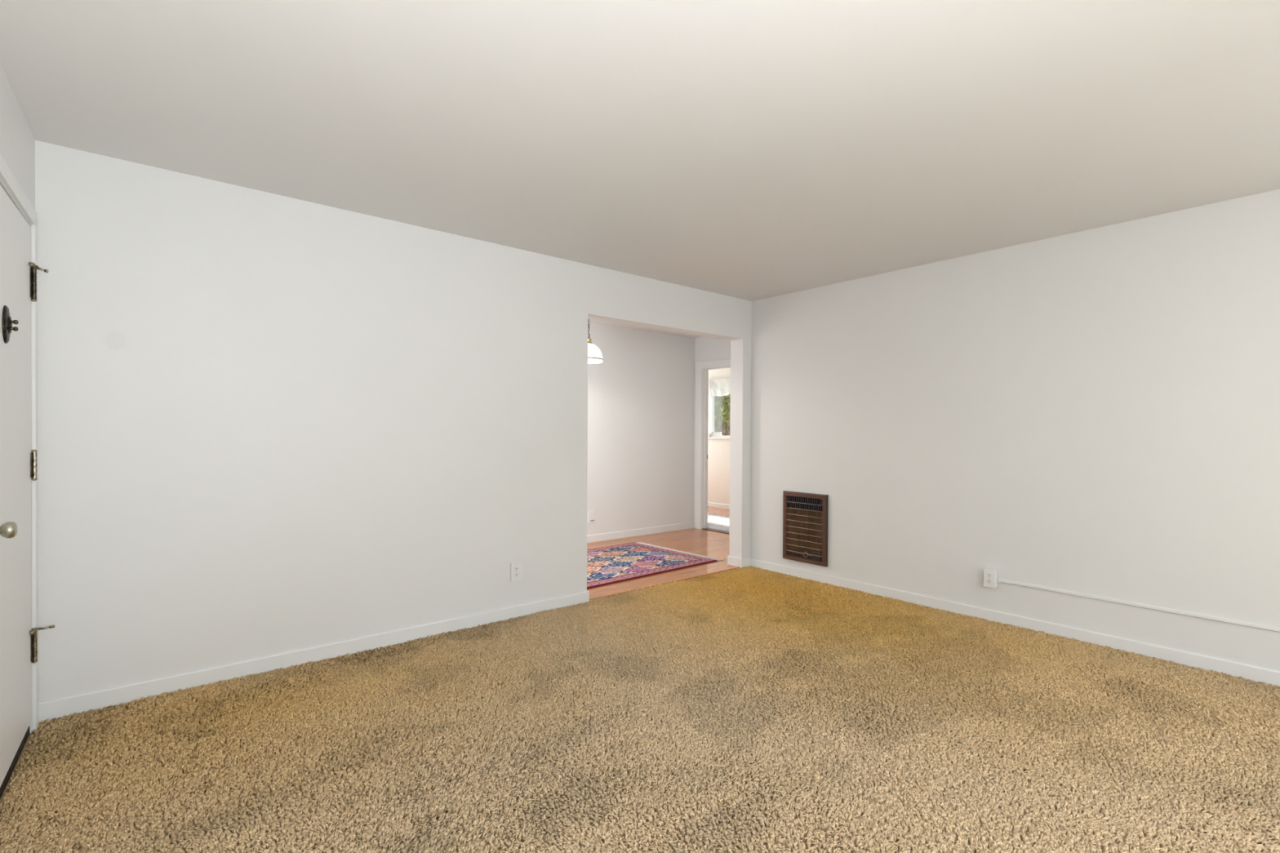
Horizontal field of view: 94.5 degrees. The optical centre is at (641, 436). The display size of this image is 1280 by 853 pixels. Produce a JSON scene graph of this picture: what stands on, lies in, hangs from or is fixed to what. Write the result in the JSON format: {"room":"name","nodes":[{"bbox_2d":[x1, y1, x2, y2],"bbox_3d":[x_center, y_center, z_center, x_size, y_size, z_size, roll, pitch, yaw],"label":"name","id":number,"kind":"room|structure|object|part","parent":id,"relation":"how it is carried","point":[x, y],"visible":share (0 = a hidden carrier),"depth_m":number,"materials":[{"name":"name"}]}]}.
{"room":"empty living room","nodes":[
{"label":"empty living room","id":0,"kind":"room"},
{"bbox_2d":[0,64,35,733],"bbox_3d":[-0.601,0.064,-0.039,0.120,2.560,6.400,0,1,-39],"label":"wall","id":1,"kind":"structure","parent":0,"point":[17,141],"depth_m":2.21,"materials":[{"name":"paint"}]},
{"bbox_2d":[0,153,54,799],"bbox_3d":[-2.252,0.149,2.074,0.187,2.143,0.975,0,1,-39],"label":"door","id":2,"kind":"structure","parent":1,"relation":"in","point":[19,451],"depth_m":2.19,"materials":[{"name":"white paint"}]},
{"bbox_3d":[-2.171,-0.383,2.030,0.017,0.130,0.094,0,1,-39],"label":"viewer plate","id":3,"kind":"part","parent":2,"relation":"part of","materials":[{"name":"black metal"}]},
{"bbox_3d":[-1.983,0.292,1.834,0.066,0.060,0.060,0,1,-39],"label":"knob","id":4,"kind":"part","parent":2,"relation":"part of","materials":[{"name":"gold metal"}]},
{"bbox_3d":[-2.226,0.149,2.095,0.012,2.143,0.975,0,1,-39],"label":"casing","id":5,"kind":"part","parent":2,"relation":"part of","materials":[{"name":"white paint"}]},
{"bbox_2d":[35,140,751,702],"bbox_3d":[-0.505,0.034,4.307,6.249,2.560,0.150,0,1,-40],"label":"wall","id":6,"kind":"structure","parent":0,"point":[268,424],"depth_m":3.09,"materials":[{"name":"paint"}]},
{"bbox_2d":[38,591,589,722],"bbox_3d":[-1.471,1.176,3.407,2.824,0.099,0.012,0,1,-40],"label":"baseboard","id":7,"kind":"structure","parent":6,"relation":"attached to","point":[60,707],"depth_m":3.06,"materials":[{"name":"white paint"}]},
{"bbox_2d":[510,561,522,582],"bbox_3d":[-0.834,0.901,3.937,0.085,0.125,0.011,0,1,-40],"label":"wall outlet","id":8,"kind":"object","parent":6,"relation":"attached to","point":[516,569],"visible":1,"depth_m":3.93,"materials":[{"name":"white plastic"}]},
{"bbox_2d":[727,555,750,568],"bbox_3d":[0.898,1.168,5.493,0.120,0.109,0.174,0,1,-40],"label":"baseboard","id":9,"kind":"object","parent":6,"relation":"attached to","point":[737,562],"visible":0.77,"depth_m":5.44,"materials":[{"name":"white paint"}]},
{"bbox_2d":[0,506,1277,852],"bbox_3d":[0.748,1.262,4.113,7.922,0.120,10.970,0,1,-40],"label":"floor","id":10,"kind":"structure","parent":0,"point":[707,543],"depth_m":5.18,"materials":[{"name":"brown"}]},
{"bbox_2d":[0,565,1279,852],"bbox_3d":[0.486,1.219,2.449,4.666,0.032,4.054,0,1,-40],"label":"carpet","id":11,"kind":"object","parent":10,"relation":"on","point":[755,618],"visible":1,"depth_m":2.34,"materials":[{"name":"beige carpet"}]},
{"bbox_2d":[586,542,724,588],"bbox_3d":[-0.340,1.180,5.495,1.973,0.012,1.209,0,1,-42],"label":"area rug","id":12,"kind":"object","parent":10,"relation":"on","point":[608,565],"visible":0.58,"depth_m":5.55,"materials":[{"name":"fabric"}]},
{"bbox_2d":[707,513,729,531],"bbox_3d":[1.101,1.158,8.005,0.919,0.035,1.778,0,1,-40],"label":"bedroom rug","id":13,"kind":"object","parent":10,"relation":"on","point":[716,522],"visible":0.22,"depth_m":7.94,"materials":[{"name":"white fabric"}]},
{"bbox_2d":[0,0,1279,337],"bbox_3d":[0.961,-1.274,2.552,6.249,0.104,8.346,0,1,-40],"label":"ceiling","id":14,"kind":"structure","parent":0,"point":[751,150],"depth_m":2.26,"materials":[{"name":"paint"}]},
{"bbox_2d":[587,319,603,364],"bbox_3d":[-0.490,-0.966,5.448,0.270,0.568,0.270,0,1,-40],"label":"pendant lamp","id":15,"kind":"object","parent":14,"relation":"hanging from","point":[594,354],"visible":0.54,"depth_m":5.37,"materials":[{"name":"white glass"}]},
{"bbox_3d":[-0.491,-0.768,5.449,0.264,0.171,0.264,0,1,-40],"label":"lamp shade","id":16,"kind":"part","parent":15,"relation":"part of","materials":[{"name":"white glass"}]},
{"bbox_2d":[586,322,694,535],"bbox_3d":[-1.242,0.018,6.086,4.899,2.560,0.120,0,1,-40],"label":"wall","id":17,"kind":"structure","parent":0,"point":[641,396],"depth_m":7.03,"materials":[{"name":"paint"}]},
{"bbox_2d":[587,510,595,523],"bbox_3d":[-0.560,0.896,6.581,0.088,0.140,0.009,0,1,-40],"label":"wall plate","id":18,"kind":"object","parent":17,"relation":"attached to","point":[591,514],"visible":1,"depth_m":6.58,"materials":[{"name":"white plastic"}]},
{"bbox_2d":[586,521,694,542],"bbox_3d":[-1.160,1.153,6.082,4.779,0.110,0.012,0,1,-40],"label":"baseboard","id":19,"kind":"structure","parent":17,"relation":"attached to","point":[629,533],"depth_m":7.01,"materials":[{"name":"white paint"}]},
{"bbox_2d":[693,336,730,521],"bbox_3d":[1.221,0.024,7.035,0.100,2.560,1.823,0,1,-40],"label":"wall","id":20,"kind":"structure","parent":0,"point":[706,348],"depth_m":7.42,"materials":[{"name":"paint"}]},
{"bbox_2d":[694,358,730,533],"bbox_3d":[1.039,0.121,7.244,0.117,2.121,0.977,0,1,-40],"label":"door frame","id":21,"kind":"structure","parent":20,"relation":"in","point":[701,372],"depth_m":7.52,"materials":[{"name":"white paint"}]},
{"bbox_2d":[707,367,730,504],"bbox_3d":[1.653,0.010,9.299,0.120,2.560,4.350,0,1,-40],"label":"wall","id":22,"kind":"structure","parent":0,"point":[718,450],"depth_m":9.68,"materials":[{"name":"beige paint"}]},
{"bbox_2d":[707,395,729,439],"bbox_3d":[1.635,-0.422,9.270,0.145,0.936,1.655,0,1,-40],"label":"window","id":23,"kind":"structure","parent":22,"relation":"in","point":[716,435],"depth_m":9.84,"materials":[{"name":"white paint"}]},
{"bbox_3d":[1.240,-0.440,9.789,0.025,0.852,0.188,0,1,-40],"label":"sash","id":24,"kind":"part","parent":23,"relation":"part of","materials":[{"name":"white paint"}]},
{"bbox_3d":[1.633,0.033,9.273,0.145,0.026,1.655,0,1,-40],"label":"sill","id":25,"kind":"part","parent":23,"relation":"part of","materials":[{"name":"white paint"}]},
{"bbox_2d":[707,502,729,509],"bbox_3d":[1.596,1.151,9.265,0.012,0.098,4.150,0,1,-40],"label":"baseboard","id":26,"kind":"structure","parent":22,"relation":"attached to","point":[709,504],"depth_m":9.66,"materials":[{"name":"white paint"}]},
{"bbox_2d":[707,377,730,434],"bbox_3d":[1.558,-0.464,9.235,0.108,0.944,1.880,0,1,-40],"label":"valance","id":27,"kind":"object","parent":22,"relation":"hanging from","point":[721,386],"visible":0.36,"depth_m":9.65,"materials":[{"name":"white fabric"}]},
{"bbox_2d":[750,189,1279,671],"bbox_3d":[3.058,0.061,3.112,0.120,2.560,6.252,0,1,-40],"label":"wall","id":28,"kind":"structure","parent":0,"point":[1094,411],"depth_m":3.62,"materials":[{"name":"paint"}]},
{"bbox_2d":[782,490,828,566],"bbox_3d":[1.376,0.772,5.007,0.030,0.587,0.429,0,1,-40],"label":"wall heater","id":29,"kind":"object","parent":28,"relation":"attached to","point":[805,515],"visible":1,"depth_m":5.01,"materials":[{"name":"brown metal"}]},
{"bbox_2d":[983,568,998,588],"bbox_3d":[2.292,0.928,3.888,0.061,0.118,0.071,0,1,-40],"label":"outlet","id":30,"kind":"object","parent":28,"relation":"attached to","point":[990,575],"visible":1,"depth_m":3.87,"materials":[{"name":"white plastic"}]},
{"bbox_2d":[750,558,1279,686],"bbox_3d":[3.001,1.204,3.078,0.012,0.094,6.253,0,1,-40],"label":"baseboard","id":31,"kind":"structure","parent":28,"relation":"attached to","point":[1247,672],"depth_m":3.63,"materials":[{"name":"white paint"}]},
{"bbox_2d":[997,577,1279,631],"bbox_3d":[2.896,0.949,3.201,0.015,0.023,1.762,0,1,-40],"label":"cable raceway","id":32,"kind":"object","parent":28,"relation":"attached to","point":[1085,595],"visible":1,"depth_m":3.29,"materials":[{"name":"white paint"}]},
{"label":"outside","id":33,"kind":"structure","parent":0,"visible":0},
{"bbox_3d":[3.163,1.380,12.434,6.200,0.150,13.000,0,1,-40],"label":"ground","id":34,"kind":"structure","parent":33,"visible":0},
{"bbox_2d":[714,394,730,435],"bbox_3d":[1.708,-0.168,12.743,1.292,2.974,1.265,0,1,-40],"label":"shrub","id":35,"kind":"object","parent":34,"relation":"on","point":[722,403],"visible":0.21,"depth_m":12.37,"materials":[{"name":"green plant"}]}
]}

